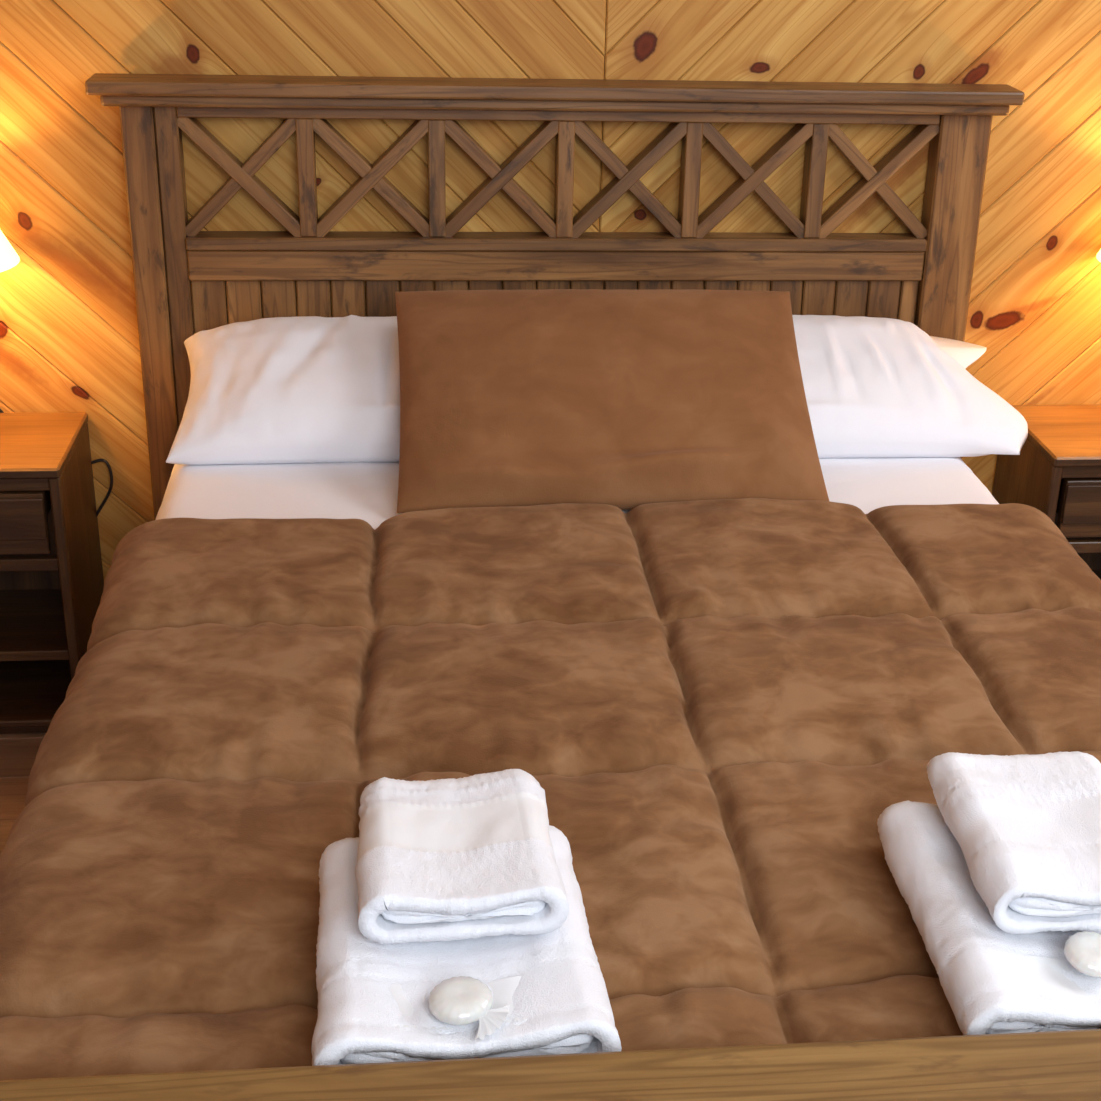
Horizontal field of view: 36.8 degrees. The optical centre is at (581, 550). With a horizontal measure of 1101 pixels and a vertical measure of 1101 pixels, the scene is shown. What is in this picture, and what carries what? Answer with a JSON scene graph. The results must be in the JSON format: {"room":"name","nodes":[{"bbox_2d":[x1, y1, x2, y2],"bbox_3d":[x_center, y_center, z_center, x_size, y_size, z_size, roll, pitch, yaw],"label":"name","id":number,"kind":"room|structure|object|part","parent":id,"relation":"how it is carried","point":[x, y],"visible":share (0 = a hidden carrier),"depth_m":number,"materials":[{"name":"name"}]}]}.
{"room":"hotel room","nodes":[
{"label":"hotel room","id":0,"kind":"room"},
{"bbox_2d":[0,733,45,853],"bbox_3d":[0.245,1.105,1.625,4.400,0.030,4.465,-1,24,-6],"label":"floor","id":1,"kind":"structure","parent":0,"point":[18,752],"depth_m":3.05,"materials":[{"name":"brown wood"}]},
{"bbox_2d":[0,412,103,733],"bbox_3d":[-1.151,0.051,3.166,0.400,0.553,0.323,-1,24,-6],"label":"nightstand","id":2,"kind":"object","parent":1,"relation":"on","point":[52,580],"visible":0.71,"depth_m":3.13,"materials":[{"name":"brown wood"}]},
{"bbox_3d":[-1.133,-0.121,2.958,0.356,0.028,0.020,-1,24,-6],"label":"rail","id":3,"kind":"part","parent":2,"relation":"part of","materials":[{"name":"brown wood"}]},
{"bbox_3d":[-1.146,-0.096,3.096,0.328,0.119,0.269,-1,24,-6],"label":"drawer","id":4,"kind":"part","parent":2,"relation":"part of","materials":[{"name":"brown wood"}]},
{"bbox_3d":[-1.137,0.026,3.024,0.356,0.024,0.020,-1,24,-6],"label":"rail","id":5,"kind":"part","parent":2,"relation":"part of","materials":[{"name":"brown wood"}]},
{"bbox_3d":[-1.166,-0.002,3.307,0.356,0.533,0.012,-1,24,-6],"label":"panel","id":6,"kind":"part","parent":2,"relation":"part of","materials":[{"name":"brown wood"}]},
{"bbox_2d":[0,589,68,660],"bbox_3d":[-1.155,0.144,3.217,0.356,0.020,0.273,-1,24,-6],"label":"shelf","id":7,"kind":"object","parent":2,"relation":"attached to","point":[32,622],"depth_m":3.20,"materials":[{"name":"brown wood"}]},
{"bbox_2d":[0,230,112,515],"bbox_3d":[-1.084,-0.236,3.082,0.349,0.868,0.263,-1,24,-6],"label":"table lamp","id":8,"kind":"object","parent":2,"relation":"on","point":[9,258],"visible":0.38,"depth_m":2.94,"materials":[{"name":"white fabric"}]},
{"bbox_3d":[-1.126,-0.569,2.916,0.244,0.127,0.244,-1,24,-6],"label":"lamp shade","id":9,"kind":"part","parent":8,"relation":"part of","materials":[{"name":"beige"}]},
{"bbox_3d":[-1.035,-0.069,3.255,0.222,0.425,0.096,-1,24,-6],"label":"cord","id":10,"kind":"part","parent":8,"relation":"part of","materials":[{"name":"black plastic"}]},
{"bbox_3d":[-0.965,0.052,3.199,0.020,0.533,0.295,-1,24,-6],"label":"panel","id":11,"kind":"part","parent":2,"relation":"part of","materials":[{"name":"brown wood"}]},
{"bbox_2d":[0,73,1100,1100],"bbox_3d":[0.059,0.114,2.319,1.720,1.196,2.145,-1,24,-6],"label":"bed","id":12,"kind":"object","parent":1,"relation":"on","point":[183,273],"visible":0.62,"depth_m":3.05,"materials":[{"name":"brown wood"}]},
{"bbox_3d":[-0.810,-0.282,3.196,0.058,1.152,0.060,-1,24,-6],"label":"headboard post","id":13,"kind":"part","parent":12,"relation":"part of","materials":[{"name":"brown wood"}]},
{"bbox_3d":[-0.030,-0.820,3.020,1.646,0.022,0.090,-1,24,-6],"label":"cap molding","id":14,"kind":"part","parent":12,"relation":"part of","materials":[{"name":"brown wood"}]},
{"bbox_3d":[-0.042,-0.347,3.249,1.398,0.388,0.022,-1,24,-6],"label":"plank panel","id":15,"kind":"part","parent":12,"relation":"part of","materials":[{"name":"brown wood"}]},
{"bbox_3d":[-0.036,-0.550,3.158,1.400,0.059,0.052,-1,24,-6],"label":"rail","id":16,"kind":"part","parent":12,"relation":"part of","materials":[{"name":"brown wood"}]},
{"bbox_3d":[-0.035,-0.586,3.138,1.400,0.024,0.060,-1,24,-6],"label":"lattice sill","id":17,"kind":"part","parent":12,"relation":"part of","materials":[{"name":"brown wood"}]},
{"bbox_3d":[-0.029,-0.806,3.043,1.400,0.024,0.052,-1,24,-6],"label":"rail","id":18,"kind":"part","parent":12,"relation":"part of","materials":[{"name":"brown wood"}]},
{"bbox_3d":[0.704,-0.306,3.348,0.098,1.152,0.060,-1,24,-6],"label":"headboard post","id":19,"kind":"part","parent":12,"relation":"part of","materials":[{"name":"brown wood"}]},
{"bbox_3d":[0.053,0.190,2.394,1.412,0.204,1.910,-1,24,-6],"label":"mattress","id":20,"kind":"object","parent":12,"relation":"on","visible":0},
{"bbox_2d":[156,457,998,529],"bbox_3d":[0.053,0.162,2.381,1.425,0.158,1.919,-1,24,-6],"label":"fitted sheet","id":21,"kind":"object","parent":20,"relation":"on","point":[366,491],"visible":0.06,"depth_m":2.78,"materials":[{"name":"white fabric"}]},
{"bbox_2d":[166,315,399,464],"bbox_3d":[-0.380,-0.303,2.968,0.686,0.184,0.351,-1,24,-6],"label":"pillow","id":22,"kind":"object","parent":21,"relation":"on","point":[300,389],"visible":0.64,"depth_m":2.85,"materials":[{"name":"white fabric"}]},
{"bbox_2d":[0,498,1100,1079],"bbox_3d":[0.084,0.395,2.132,1.634,0.474,1.354,-1,24,-6],"label":"quilt","id":23,"kind":"object","parent":21,"relation":"on","point":[718,707],"visible":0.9,"depth_m":1.98,"materials":[{"name":"brown fabric"}]},
{"bbox_2d":[311,825,621,1065],"bbox_3d":[-0.121,0.367,1.554,0.265,0.072,0.331,-2,25,-8],"label":"bath towel","id":24,"kind":"object","parent":23,"relation":"on","point":[373,1007],"visible":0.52,"depth_m":1.46,"materials":[{"name":"white fabric"}]},
{"bbox_2d":[355,769,568,943],"bbox_3d":[-0.122,0.284,1.591,0.192,0.064,0.226,-2,24,-8],"label":"hand towel","id":25,"kind":"object","parent":24,"relation":"on","point":[450,859],"visible":1,"depth_m":1.53,"materials":[{"name":"white fabric"}]},
{"bbox_2d":[428,976,508,1039],"bbox_3d":[-0.099,0.392,1.425,0.068,0.022,0.054,19,29,33],"label":"soap","id":26,"kind":"object","parent":24,"relation":"on","point":[461,1000],"visible":1,"depth_m":1.42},
{"bbox_2d":[877,800,1100,1034],"bbox_3d":[0.452,0.353,1.624,0.264,0.072,0.357,-1,24,-6],"label":"bath towel","id":27,"kind":"object","parent":23,"relation":"on","point":[993,980],"visible":0.62,"depth_m":1.53,"materials":[{"name":"white fabric"}]},
{"bbox_2d":[926,751,1100,933],"bbox_3d":[0.463,0.278,1.643,0.198,0.061,0.265,0,24,-5],"label":"hand towel","id":28,"kind":"object","parent":27,"relation":"on","point":[1026,828],"visible":1,"depth_m":1.61,"materials":[{"name":"white fabric"}]},
{"bbox_2d":[1064,931,1100,976],"bbox_3d":[0.473,0.368,1.504,0.068,0.022,0.054,0,24,-3],"label":"soap","id":29,"kind":"object","parent":27,"relation":"on","point":[1082,950],"visible":1,"depth_m":1.49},
{"bbox_2d":[395,289,828,512],"bbox_3d":[0.040,-0.265,2.799,0.704,0.268,0.411,-1,24,-6],"label":"cushion","id":30,"kind":"object","parent":21,"relation":"on","point":[625,399],"visible":0.94,"depth_m":2.73,"materials":[{"name":"brown fabric"}]},
{"bbox_2d":[792,315,1027,457],"bbox_3d":[0.435,-0.315,3.052,0.749,0.181,0.357,-1,24,-6],"label":"pillow","id":31,"kind":"object","parent":21,"relation":"on","point":[875,387],"visible":0.48,"depth_m":2.96,"materials":[{"name":"white fabric"}]},
{"bbox_2d":[992,404,1100,579],"bbox_3d":[1.074,0.015,3.389,0.400,0.553,0.323,-1,24,-6],"label":"nightstand","id":32,"kind":"object","parent":1,"relation":"on","point":[1056,472],"visible":0.41,"depth_m":3.22,"materials":[{"name":"brown wood"}]},
{"bbox_3d":[0.885,0.022,3.385,0.020,0.533,0.295,-1,24,-6],"label":"panel","id":33,"kind":"part","parent":32,"relation":"part of","materials":[{"name":"brown wood"}]},
{"bbox_3d":[1.059,-0.038,3.530,0.356,0.533,0.012,-1,24,-6],"label":"panel","id":34,"kind":"part","parent":32,"relation":"part of","materials":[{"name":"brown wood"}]},
{"bbox_3d":[1.078,-0.133,3.319,0.328,0.119,0.269,-1,24,-6],"label":"drawer","id":35,"kind":"part","parent":32,"relation":"part of","materials":[{"name":"brown wood"}]},
{"bbox_3d":[1.092,-0.157,3.181,0.356,0.028,0.020,-1,24,-6],"label":"rail","id":36,"kind":"part","parent":32,"relation":"part of","materials":[{"name":"brown wood"}]},
{"bbox_3d":[1.087,-0.010,3.247,0.356,0.024,0.020,-1,24,-6],"label":"rail","id":37,"kind":"part","parent":32,"relation":"part of","materials":[{"name":"brown wood"}]},
{"bbox_2d":[1093,570,1100,579],"bbox_3d":[1.070,0.108,3.441,0.356,0.020,0.273,-1,24,-6],"label":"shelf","id":38,"kind":"object","parent":32,"relation":"attached to","point":[1098,572],"depth_m":3.55,"materials":[{"name":"brown wood"}]},
{"bbox_2d":[1096,249,1100,261],"bbox_3d":[1.114,-0.462,3.223,0.244,0.455,0.244,-1,24,-6],"label":"table lamp","id":39,"kind":"object","parent":32,"relation":"on","point":[1098,256],"visible":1,"depth_m":3.19,"materials":[{"name":"white fabric"}]},
{"bbox_2d":[0,0,1100,581],"bbox_3d":[0.066,-0.963,3.076,4.400,2.540,0.100,-1,24,-6],"label":"wall","id":40,"kind":"structure","parent":0,"point":[69,336],"depth_m":3.09,"materials":[{"name":"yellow wood"}]}
]}

